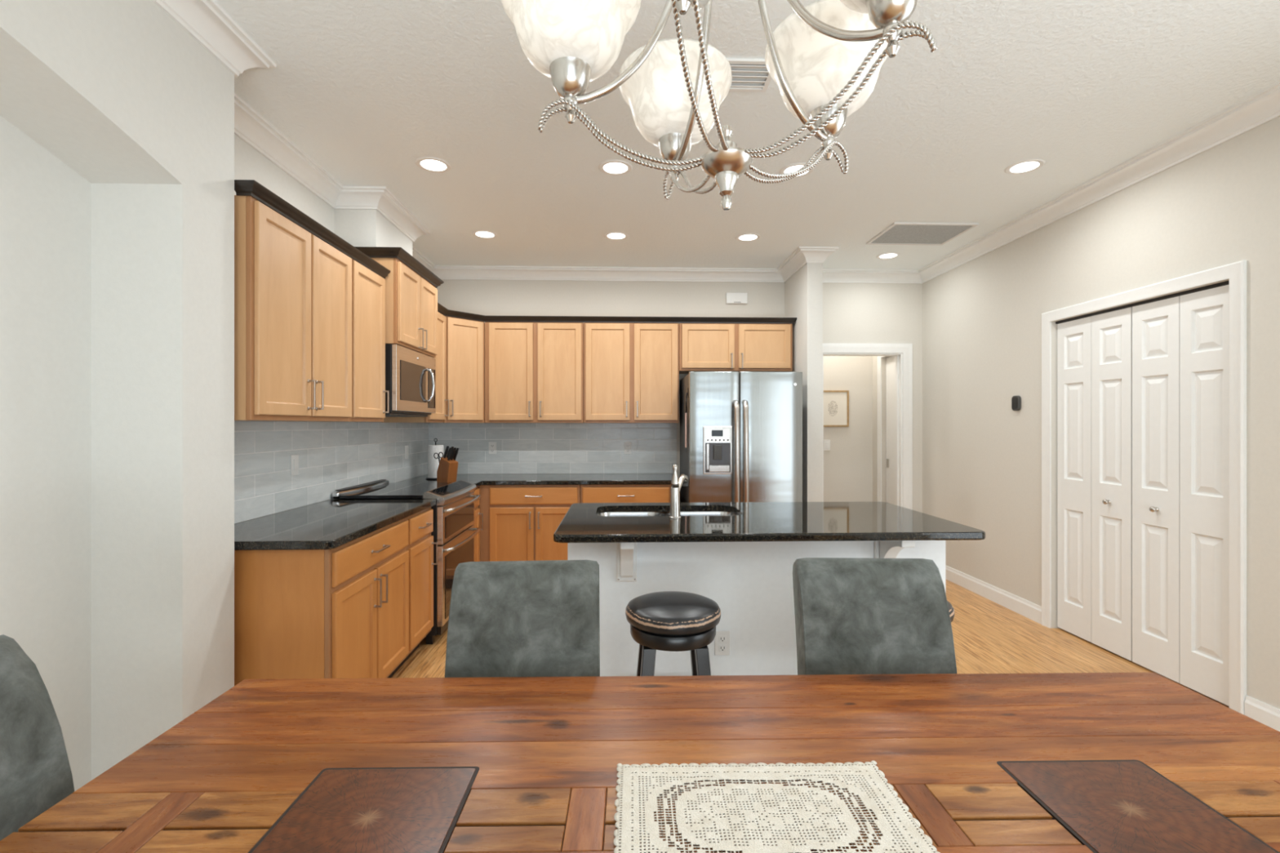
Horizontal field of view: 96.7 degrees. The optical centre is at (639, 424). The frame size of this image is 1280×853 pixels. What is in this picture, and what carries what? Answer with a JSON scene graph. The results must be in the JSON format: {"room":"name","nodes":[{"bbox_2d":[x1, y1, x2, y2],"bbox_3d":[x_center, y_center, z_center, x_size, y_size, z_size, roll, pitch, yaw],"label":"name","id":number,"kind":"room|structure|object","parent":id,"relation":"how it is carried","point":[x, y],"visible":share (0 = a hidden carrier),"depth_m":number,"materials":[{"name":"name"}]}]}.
{"room":"dining area","nodes":[
{"label":"dining area","id":0,"kind":"room"},
{"bbox_2d":[0,0,234,780],"bbox_3d":[-1.651,-0.046,-0.221,0.304,2.845,4.870,0,0,-2],"label":"wall","id":1,"kind":"structure","parent":0,"point":[118,91],"depth_m":1.95,"materials":[{"name":"white paint"}]},
{"bbox_2d":[151,0,1279,283],"bbox_3d":[0.504,-1.417,1.418,4.723,0.104,8.000,0,0,-2],"label":"trim","id":2,"kind":"structure","parent":1,"relation":"attached to","point":[206,21],"depth_m":3.46,"materials":[{"name":"white paint"}]},
{"bbox_2d":[0,115,423,791],"bbox_3d":[-1.953,-0.046,1.395,0.190,2.845,8.120,0,0,-2],"label":"wall","id":3,"kind":"structure","parent":0,"point":[46,205],"depth_m":1.80,"materials":[{"name":"white paint"}]},
{"bbox_2d":[234,195,351,421],"bbox_3d":[-1.704,-0.466,2.669,0.388,0.893,0.827,0,0,-2],"label":"upper cabinet","id":4,"kind":"object","parent":3,"relation":"attached to","point":[293,288],"visible":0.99,"depth_m":2.50,"materials":[{"name":"brown wood"}]},
{"bbox_2d":[234,179,391,279],"bbox_3d":[-1.573,-0.932,2.877,0.090,0.048,1.317,0,0,-2],"label":"crown molding","id":5,"kind":"structure","parent":4,"relation":"attached to","point":[253,188],"depth_m":2.60,"materials":[{"name":"brown wood"}]},
{"bbox_2d":[234,421,428,524],"bbox_3d":[-1.934,0.222,3.781,0.008,0.479,3.088,0,0,-2],"label":"tile backsplash","id":6,"kind":"structure","parent":3,"relation":"attached to","point":[333,456],"depth_m":3.33,"materials":[{"name":"grey tile"}]},
{"bbox_2d":[290,453,298,475],"bbox_3d":[-1.903,0.221,3.138,0.010,0.115,0.072,0,0,-2],"label":"light switch","id":7,"kind":"object","parent":6,"relation":"attached to","point":[294,458],"visible":1,"depth_m":3.13,"materials":[{"name":"white plastic"}]},
{"bbox_2d":[404,445,408,459],"bbox_3d":[-1.958,0.231,4.777,0.010,0.115,0.072,0,0,-2],"label":"light switch","id":8,"kind":"object","parent":6,"relation":"attached to","point":[406,446],"visible":1,"depth_m":4.76,"materials":[{"name":"white plastic"}]},
{"bbox_2d":[306,257,389,422],"bbox_3d":[-1.726,-0.466,3.307,0.388,0.893,0.440,0,0,-2],"label":"upper cabinet","id":9,"kind":"object","parent":3,"relation":"attached to","point":[368,288],"visible":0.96,"depth_m":3.29,"materials":[{"name":"brown wood"}]},
{"bbox_2d":[354,246,444,357],"bbox_3d":[-1.711,-0.802,3.925,0.458,0.586,0.853,0,0,-2],"label":"upper cabinet","id":10,"kind":"object","parent":3,"relation":"attached to","point":[411,300],"depth_m":3.73,"materials":[{"name":"brown wood"}]},
{"bbox_2d":[385,343,435,417],"bbox_3d":[-1.706,-0.283,3.925,0.468,0.446,0.756,0,0,-2],"label":"microwave","id":11,"kind":"object","parent":10,"relation":"attached to","point":[410,375],"visible":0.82,"depth_m":3.77,"materials":[{"name":"silver metal"}]},
{"bbox_2d":[383,311,448,422],"bbox_3d":[-1.766,-0.466,4.519,0.388,0.893,0.425,0,0,-2],"label":"upper cabinet","id":12,"kind":"object","parent":3,"relation":"attached to","point":[439,416],"visible":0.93,"depth_m":4.59,"materials":[{"name":"brown wood"}]},
{"bbox_2d":[444,315,484,422],"bbox_3d":[-1.676,-0.466,5.039,0.604,0.893,0.608,0,0,-2],"label":"upper cabinet","id":13,"kind":"object","parent":3,"relation":"attached to","point":[464,338],"visible":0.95,"depth_m":4.86,"materials":[{"name":"brown wood"}]},
{"bbox_2d":[334,208,412,256],"bbox_3d":[-1.813,-1.246,3.916,0.260,0.445,0.630,0,0,-2],"label":"wall","id":14,"kind":"structure","parent":0,"point":[357,227],"depth_m":3.60,"materials":[{"name":"white paint"}]},
{"bbox_2d":[436,279,922,512],"bbox_3d":[0.272,-0.046,5.472,4.913,2.845,0.120,0,0,-2],"label":"wall","id":15,"kind":"structure","parent":0,"point":[853,313],"depth_m":5.43,"materials":[{"name":"beige paint"}]},
{"bbox_2d":[484,321,583,422],"bbox_3d":[-0.941,-0.466,5.174,0.865,0.893,0.388,0,0,-2],"label":"upper cabinet","id":16,"kind":"object","parent":15,"relation":"attached to","point":[534,371],"visible":1,"depth_m":5.02,"materials":[{"name":"brown wood"}]},
{"bbox_2d":[428,422,676,474],"bbox_3d":[-0.817,0.222,5.370,2.330,0.479,0.010,0,0,-2],"label":"tile backsplash","id":17,"kind":"structure","parent":15,"relation":"attached to","point":[522,448],"depth_m":5.37,"materials":[{"name":"grey tile"}]},
{"bbox_2d":[488,441,496,453],"bbox_3d":[-1.386,0.218,5.341,0.072,0.115,0.009,0,0,-2],"label":"wall outlet","id":18,"kind":"object","parent":17,"relation":"attached to","point":[491,445],"visible":1,"depth_m":5.34,"materials":[{"name":"white plastic"}]},
{"bbox_2d":[490,444,493,452],"bbox_3d":[-1.386,0.218,5.339,0.034,0.074,0.003,0,0,-2],"label":"receptacle","id":19,"kind":"object","parent":18,"relation":"attached to","point":[491,445],"depth_m":5.34,"materials":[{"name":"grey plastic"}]},
{"bbox_2d":[624,442,631,453],"bbox_3d":[-0.114,0.220,5.384,0.072,0.115,0.009,0,0,-2],"label":"wall outlet","id":20,"kind":"object","parent":17,"relation":"attached to","point":[628,446],"visible":1,"depth_m":5.38,"materials":[{"name":"white plastic"}]},
{"bbox_2d":[626,444,629,452],"bbox_3d":[-0.114,0.220,5.382,0.034,0.074,0.003,0,0,-2],"label":"receptacle","id":21,"kind":"object","parent":20,"relation":"attached to","point":[627,445],"depth_m":5.38,"materials":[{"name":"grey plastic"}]},
{"bbox_2d":[583,322,679,422],"bbox_3d":[-0.081,-0.466,5.203,0.847,0.893,0.388,0,0,-2],"label":"upper cabinet","id":22,"kind":"object","parent":15,"relation":"attached to","point":[631,370],"visible":1,"depth_m":5.05,"materials":[{"name":"brown wood"}]},
{"bbox_2d":[679,323,792,373],"bbox_3d":[0.856,-0.698,5.235,1.017,0.428,0.388,0,0,-2],"label":"upper cabinet","id":23,"kind":"object","parent":15,"relation":"attached to","point":[703,347],"visible":1,"depth_m":5.08,"materials":[{"name":"brown wood"}]},
{"bbox_2d":[437,302,796,324],"bbox_3d":[-0.133,-0.932,5.006,3.184,0.048,0.589,0,0,-13],"label":"crown molding","id":24,"kind":"structure","parent":23,"relation":"attached to","point":[442,310],"depth_m":5.03,"materials":[{"name":"brown wood"}]},
{"bbox_2d":[725,292,747,304],"bbox_3d":[0.921,-1.205,5.416,0.200,0.102,0.036,0,0,-2],"label":"door chime","id":25,"kind":"object","parent":15,"relation":"attached to","point":[731,298],"visible":1,"depth_m":5.40,"materials":[{"name":"white plastic"}]},
{"bbox_2d":[822,342,912,510],"bbox_3d":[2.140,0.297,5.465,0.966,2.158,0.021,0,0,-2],"label":"trim","id":26,"kind":"structure","parent":15,"relation":"attached to","point":[906,349],"depth_m":5.47,"materials":[{"name":"white paint"}]},
{"bbox_2d":[214,0,1279,270],"bbox_3d":[0.824,-1.519,2.254,6.000,0.100,9.950,0,0,-2],"label":"ceiling","id":27,"kind":"structure","parent":0,"point":[366,90],"depth_m":2.72,"materials":[{"name":"white paint"}]},
{"bbox_2d":[414,156,451,173],"bbox_3d":[-1.166,-1.466,3.212,0.194,0.006,0.194,0,0,-2],"label":"recessed light","id":28,"kind":"object","parent":27,"relation":"in","point":[435,165],"visible":1,"depth_m":3.20,"materials":[{"name":"white paint"}]},
{"bbox_2d":[471,230,497,239],"bbox_3d":[-1.194,-1.466,4.382,0.194,0.006,0.194,0,0,-2],"label":"recessed light","id":29,"kind":"object","parent":27,"relation":"in","point":[486,234],"visible":1,"depth_m":4.38,"materials":[{"name":"white"}]},
{"bbox_2d":[598,160,632,175],"bbox_3d":[-0.140,-1.466,3.247,0.194,0.006,0.194,0,0,-2],"label":"recessed light","id":30,"kind":"object","parent":27,"relation":"in","point":[612,167],"visible":1,"depth_m":3.24,"materials":[{"name":"white"}]},
{"bbox_2d":[604,231,628,239],"bbox_3d":[-0.184,-1.466,4.416,0.194,0.006,0.194,0,0,-2],"label":"recessed light","id":31,"kind":"object","parent":27,"relation":"in","point":[611,235],"visible":1,"depth_m":4.40,"materials":[{"name":"white"}]},
{"bbox_2d":[501,0,937,210],"bbox_3d":[0.127,-0.902,0.867,0.688,1.132,0.666,0,0,20],"label":"chandelier","id":32,"kind":"object","parent":27,"relation":"hanging from","point":[825,60],"visible":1,"depth_m":0.91,"materials":[{"name":"silver metal"}]},
{"bbox_2d":[735,233,760,241],"bbox_3d":[0.845,-1.466,4.451,0.194,0.006,0.194,0,0,-2],"label":"recessed light","id":33,"kind":"object","parent":27,"relation":"in","point":[744,237],"visible":1,"depth_m":4.44,"materials":[{"name":"white"}]},
{"bbox_2d":[726,57,771,92],"bbox_3d":[0.437,-1.462,2.386,0.235,0.014,0.210,0,0,-2],"label":"ceiling vent","id":34,"kind":"object","parent":27,"relation":"in","point":[748,75],"visible":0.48,"depth_m":2.38,"materials":[{"name":"white metal"}]},
{"bbox_2d":[779,162,813,177],"bbox_3d":[0.904,-1.466,3.282,0.194,0.006,0.194,0,0,-2],"label":"recessed light","id":35,"kind":"object","parent":27,"relation":"in","point":[793,167],"visible":0.6,"depth_m":3.26,"materials":[{"name":"white"}]},
{"bbox_2d":[875,252,900,259],"bbox_3d":[2.154,-1.466,4.936,0.194,0.006,0.194,0,0,-2],"label":"recessed light","id":36,"kind":"object","parent":27,"relation":"in","point":[889,255],"visible":1,"depth_m":4.93,"materials":[{"name":"white"}]},
{"bbox_2d":[866,222,978,245],"bbox_3d":[2.146,-1.462,4.367,0.625,0.012,0.475,0,0,-2],"label":"ceiling vent","id":37,"kind":"object","parent":27,"relation":"in","point":[898,233],"visible":1,"depth_m":4.34,"materials":[{"name":"metal"}]},
{"bbox_2d":[1004,159,1045,174],"bbox_3d":[2.187,-1.466,3.236,0.194,0.006,0.194,0,0,-2],"label":"recessed light","id":38,"kind":"object","parent":27,"relation":"in","point":[1028,166],"visible":1,"depth_m":3.23,"materials":[{"name":"white"}]},
{"bbox_2d":[784,262,822,502],"bbox_3d":[1.463,-0.046,5.122,0.130,2.845,0.660,0,0,-2],"label":"wall","id":39,"kind":"structure","parent":0,"point":[803,291],"depth_m":4.79,"materials":[{"name":"white paint"}]},
{"bbox_2d":[390,579,1229,707],"bbox_3d":[0.824,1.426,2.254,6.000,0.100,9.950,0,0,-2],"label":"floor","id":40,"kind":"structure","parent":0,"point":[989,637],"depth_m":3.50,"materials":[{"name":"brown wood"}]},
{"bbox_2d":[0,634,74,840],"bbox_3d":[-0.918,0.880,0.870,0.576,0.992,0.408,0,0,-2],"label":"dining chair","id":41,"kind":"object","parent":40,"relation":"on","point":[36,775],"visible":0.83,"depth_m":1.01,"materials":[{"name":"grey fabric"}]},
{"bbox_2d":[234,517,408,685],"bbox_3d":[-1.558,0.938,2.701,0.679,0.876,0.832,0,0,-2],"label":"base cabinet","id":42,"kind":"object","parent":40,"relation":"on","point":[342,611],"visible":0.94,"depth_m":2.29,"materials":[{"name":"brown wood"}]},
{"bbox_2d":[234,499,435,550],"bbox_3d":[-1.577,0.480,2.892,0.661,0.036,1.277,0,0,-2],"label":"countertop","id":43,"kind":"structure","parent":42,"relation":"on","point":[329,524],"depth_m":2.68,"materials":[{"name":"black stone"}]},
{"bbox_2d":[331,479,480,644],"bbox_3d":[-1.550,0.892,3.930,0.763,0.968,0.788,0,0,-2],"label":"range","id":44,"kind":"object","parent":40,"relation":"on","point":[454,533],"visible":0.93,"depth_m":3.68,"materials":[{"name":"silver metal"}]},
{"bbox_2d":[339,482,452,498],"bbox_3d":[-1.623,0.449,3.928,0.510,0.021,0.788,0,0,-2],"label":"cooktop","id":45,"kind":"object","parent":44,"relation":"in","point":[379,490],"depth_m":3.77,"materials":[{"name":"black glass"}]},
{"bbox_2d":[392,506,437,675],"bbox_3d":[-1.579,0.938,3.325,0.679,0.876,0.405,0,0,-2],"label":"base cabinet","id":46,"kind":"object","parent":40,"relation":"on","point":[420,524],"visible":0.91,"depth_m":3.31,"materials":[{"name":"brown wood"}]},
{"bbox_2d":[472,486,483,561],"bbox_3d":[-1.619,0.938,4.513,0.679,0.876,0.382,0,0,-2],"label":"base cabinet","id":47,"kind":"object","parent":40,"relation":"on","point":[477,511],"visible":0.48,"depth_m":4.62,"materials":[{"name":"brown wood"}]},
{"bbox_2d":[444,560,599,677],"bbox_3d":[-0.298,0.880,1.354,0.408,0.992,0.576,0,0,-4],"label":"dining chair","id":48,"kind":"object","parent":40,"relation":"on","point":[507,618],"visible":0.34,"depth_m":1.52,"materials":[{"name":"grey fabric"}]},
{"bbox_2d":[479,484,580,561],"bbox_3d":[-0.927,0.938,5.025,0.832,0.876,0.684,0,0,-2],"label":"base cabinet","id":49,"kind":"object","parent":40,"relation":"on","point":[521,522],"visible":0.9,"depth_m":4.72,"materials":[{"name":"brown wood"}]},
{"bbox_2d":[580,484,679,502],"bbox_3d":[-0.091,0.938,5.053,0.832,0.876,0.684,0,0,-2],"label":"base cabinet","id":50,"kind":"object","parent":40,"relation":"on","point":[588,493],"visible":0.23,"depth_m":4.74,"materials":[{"name":"brown wood"}]},
{"bbox_2d":[397,473,678,487],"bbox_3d":[-0.817,0.480,4.864,2.314,0.036,1.021,0,0,-2],"label":"countertop","id":51,"kind":"structure","parent":50,"relation":"on","point":[478,480],"depth_m":4.81,"materials":[{"name":"black stone"}]},
{"bbox_2d":[426,438,437,479],"bbox_3d":[-1.750,0.288,4.874,0.161,0.346,0.160,0,0,-2],"label":"paper towel holder","id":52,"kind":"object","parent":51,"relation":"on","point":[434,438],"visible":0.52,"depth_m":4.81,"materials":[{"name":"black metal"}]},
{"bbox_2d":[427,444,443,478],"bbox_3d":[-1.750,0.311,4.874,0.128,0.276,0.128,0,0,-2],"label":"paper towel roll","id":53,"kind":"object","parent":52,"relation":"on","point":[433,463],"visible":0.78,"depth_m":4.82,"materials":[{"name":"white paper"}]},
{"bbox_2d":[436,457,457,482],"bbox_3d":[-1.536,0.360,4.543,0.139,0.203,0.096,0,0,28],"label":"knife block","id":54,"kind":"object","parent":51,"relation":"on","point":[446,472],"visible":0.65,"depth_m":4.51,"materials":[{"name":"brown wood"}]},
{"bbox_2d":[433,452,443,462],"bbox_3d":[-1.631,0.271,4.608,0.075,0.103,0.007,0,0,-27],"label":"scissors","id":55,"kind":"object","parent":54,"relation":"in","point":[438,456],"visible":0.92,"depth_m":4.61,"materials":[{"name":"black plastic"}]},
{"bbox_2d":[443,445,448,457],"bbox_3d":[-1.537,0.215,4.510,0.055,0.098,0.012,0,0,28],"label":"kitchen knife","id":56,"kind":"object","parent":54,"relation":"on","point":[447,446],"visible":1,"depth_m":4.50,"materials":[{"name":"black plastic"}]},
{"bbox_2d":[447,446,453,460],"bbox_3d":[-1.495,0.225,4.487,0.061,0.111,0.012,0,0,28],"label":"kitchen knife","id":57,"kind":"object","parent":54,"relation":"on","point":[452,447],"visible":1,"depth_m":4.48,"materials":[{"name":"black plastic"}]},
{"bbox_2d":[449,447,456,460],"bbox_3d":[-1.482,0.230,4.515,0.057,0.102,0.012,0,0,28],"label":"kitchen knife","id":58,"kind":"object","parent":54,"relation":"on","point":[455,448],"visible":1,"depth_m":4.51,"materials":[{"name":"black plastic"}]},
{"bbox_2d":[453,448,458,460],"bbox_3d":[-1.469,0.232,4.542,0.055,0.098,0.012,0,0,28],"label":"kitchen knife","id":59,"kind":"object","parent":54,"relation":"on","point":[457,449],"visible":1,"depth_m":4.54,"materials":[{"name":"black plastic"}]},
{"bbox_2d":[0,672,1279,852],"bbox_3d":[0.170,0.995,0.899,2.240,0.762,0.999,0,0,-1],"label":"dining table","id":60,"kind":"object","parent":40,"relation":"on","point":[1047,762],"visible":1,"depth_m":1.04,"materials":[{"name":"brown wood"}]},
{"bbox_2d":[613,760,940,852],"bbox_3d":[0.196,0.613,0.893,0.473,0.005,0.282,0,0,-1],"label":"doily","id":61,"kind":"object","parent":60,"relation":"on","point":[630,816],"visible":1,"depth_m":0.90,"materials":[{"name":"beige fabric"}]},
{"bbox_2d":[625,591,720,675],"bbox_3d":[0.130,1.032,2.236,0.406,0.688,0.406,0,0,-2],"label":"bar stool","id":62,"kind":"object","parent":40,"relation":"on","point":[666,620],"visible":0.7,"depth_m":2.11,"materials":[{"name":"black leather"}]},
{"bbox_2d":[625,591,720,635],"bbox_3d":[0.130,0.726,2.236,0.374,0.076,0.374,0,0,-2],"label":"seat cushion","id":63,"kind":"object","parent":62,"relation":"on","point":[666,612],"depth_m":2.13,"materials":[{"name":"black leather"}]},
{"bbox_2d":[680,371,802,502],"bbox_3d":[0.840,0.475,4.903,0.914,1.802,0.917,0,0,-2],"label":"refrigerator","id":64,"kind":"object","parent":40,"relation":"on","point":[744,428],"visible":0.7,"depth_m":4.53,"materials":[{"name":"grey metal"}]},
{"bbox_2d":[684,387,688,452],"bbox_3d":[0.383,-0.039,4.671,0.026,0.530,0.060,0,0,-2],"label":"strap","id":65,"kind":"object","parent":64,"relation":"hanging from","point":[686,394],"visible":1,"depth_m":4.66,"materials":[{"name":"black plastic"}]},
{"bbox_2d":[567,511,946,676],"bbox_3d":[0.559,0.938,2.932,1.844,0.877,0.914,0,0,-2],"label":"kitchen island","id":66,"kind":"object","parent":40,"relation":"on","point":[751,584],"visible":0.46,"depth_m":2.71,"materials":[{"name":"white paint"}]},
{"bbox_2d":[715,631,729,655],"bbox_3d":[0.391,1.036,2.700,0.072,0.115,0.009,0,0,-2],"label":"wall outlet","id":67,"kind":"object","parent":66,"relation":"attached to","point":[722,637],"visible":0.94,"depth_m":2.70,"materials":[{"name":"white plastic"}]},
{"bbox_2d":[719,635,725,651],"bbox_3d":[0.391,1.036,2.697,0.034,0.074,0.003,0,0,-2],"label":"receptacle","id":68,"kind":"object","parent":67,"relation":"attached to","point":[722,638],"depth_m":2.70,"materials":[{"name":"grey plastic"}]},
{"bbox_2d":[553,501,985,542],"bbox_3d":[0.554,0.480,2.913,1.880,0.036,0.985,0,0,-2],"label":"island countertop","id":69,"kind":"structure","parent":66,"relation":"on","point":[873,521],"depth_m":2.66,"materials":[{"name":"black stone"}]},
{"bbox_2d":[597,511,736,516],"bbox_3d":[0.151,0.600,3.072,0.802,0.200,0.412,0,0,-2],"label":"sink","id":70,"kind":"object","parent":69,"relation":"in","point":[608,513],"visible":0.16,"depth_m":3.26,"materials":[{"name":"metal"}]},
{"bbox_2d":[669,464,688,518],"bbox_3d":[0.200,0.329,2.929,0.060,0.264,0.260,0,0,15],"label":"faucet","id":71,"kind":"object","parent":69,"relation":"on","point":[677,483],"visible":1,"depth_m":2.82,"materials":[{"name":"silver metal"}]},
{"bbox_2d":[792,557,956,675],"bbox_3d":[0.642,0.880,1.386,0.408,0.992,0.576,0,0,2],"label":"dining chair","id":72,"kind":"object","parent":40,"relation":"on","point":[853,615],"visible":0.43,"depth_m":1.55,"materials":[{"name":"grey fabric"}]},
{"bbox_2d":[946,600,954,622],"bbox_3d":[1.063,1.032,2.307,0.406,0.688,0.406,0,0,-2],"label":"bar stool","id":73,"kind":"object","parent":40,"relation":"on","point":[951,609],"visible":0.02,"depth_m":2.19,"materials":[{"name":"black leather"}]},
{"bbox_2d":[823,355,872,502],"bbox_3d":[1.745,-0.046,6.262,1.910,2.845,0.100,0,0,-2],"label":"wall","id":74,"kind":"structure","parent":0,"point":[848,464],"depth_m":6.23,"materials":[{"name":"beige paint"}]},
{"bbox_2d":[823,440,830,450],"bbox_3d":[2.044,0.221,6.217,0.072,0.115,0.010,0,0,-2],"label":"light switch","id":75,"kind":"object","parent":74,"relation":"attached to","point":[826,442],"visible":1,"depth_m":6.22,"materials":[{"name":"white plastic"}]},
{"bbox_2d":[823,390,848,426],"bbox_3d":[2.107,-0.177,6.213,0.350,0.397,0.022,0,0,-2],"label":"framed print","id":76,"kind":"object","parent":74,"relation":"attached to","point":[836,402],"visible":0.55,"depth_m":6.21,"materials":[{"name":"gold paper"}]},
{"bbox_2d":[872,355,892,502],"bbox_3d":[2.622,-0.046,5.927,0.120,2.845,0.630,0,0,-2],"label":"door frame","id":77,"kind":"structure","parent":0,"point":[874,357],"depth_m":6.13,"materials":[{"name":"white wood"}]},
{"bbox_2d":[885,355,894,504],"bbox_3d":[2.623,0.328,5.827,0.044,2.076,0.386,0,0,-2],"label":"door","id":78,"kind":"structure","parent":77,"relation":"in","point":[890,362],"depth_m":5.92,"materials":[{"name":"white paint"}]},
{"bbox_2d":[922,116,1279,709],"bbox_3d":[2.932,-0.046,1.560,0.140,2.845,8.120,0,0,-2],"label":"wall","id":79,"kind":"structure","parent":0,"point":[1220,206],"depth_m":3.85,"materials":[{"name":"beige paint"}]},
{"bbox_2d":[946,565,1041,624],"bbox_3d":[2.749,1.317,4.700,0.014,0.118,1.590,0,0,-2],"label":"baseboard","id":80,"kind":"structure","parent":79,"relation":"attached to","point":[1020,606],"depth_m":4.39,"materials":[{"name":"white paint"}]},
{"bbox_2d":[1011,395,1021,410],"bbox_3d":[2.762,-0.159,4.176,0.023,0.110,0.076,0,0,-2],"label":"thermostat","id":81,"kind":"object","parent":79,"relation":"attached to","point":[1015,400],"visible":1,"depth_m":4.16,"materials":[{"name":"grey plastic"}]},
{"bbox_2d":[1057,306,1132,660],"bbox_3d":[2.828,0.342,3.567,0.069,2.045,0.556,0,0,-2],"label":"door","id":82,"kind":"structure","parent":79,"relation":"in","point":[1095,353],"depth_m":3.55,"materials":[{"name":"white paint"}]},
{"bbox_2d":[1055,280,1229,324],"bbox_3d":[2.849,-0.691,3.285,0.030,0.016,1.135,0,0,-2],"label":"trim","id":83,"kind":"structure","parent":79,"relation":"attached to","point":[1227,282],"depth_m":3.17,"materials":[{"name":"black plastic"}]},
{"bbox_2d":[1041,260,1246,714],"bbox_3d":[2.793,0.304,3.284,0.021,2.143,1.271,0,0,-2],"label":"trim","id":84,"kind":"structure","parent":79,"relation":"attached to","point":[1236,272],"depth_m":2.69,"materials":[{"name":"white paint"}]},
{"bbox_2d":[1132,284,1229,706],"bbox_3d":[2.847,0.342,3.003,0.069,2.045,0.556,0,0,-2],"label":"door","id":85,"kind":"structure","parent":79,"relation":"in","point":[1180,344],"depth_m":2.99,"materials":[{"name":"white paint"}]},
{"bbox_2d":[1244,695,1279,731],"bbox_3d":[2.905,1.317,0.073,0.014,0.118,5.150,0,0,-2],"label":"baseboard","id":86,"kind":"structure","parent":79,"relation":"attached to","point":[1268,715],"depth_m":2.57,"materials":[{"name":"white paint"}]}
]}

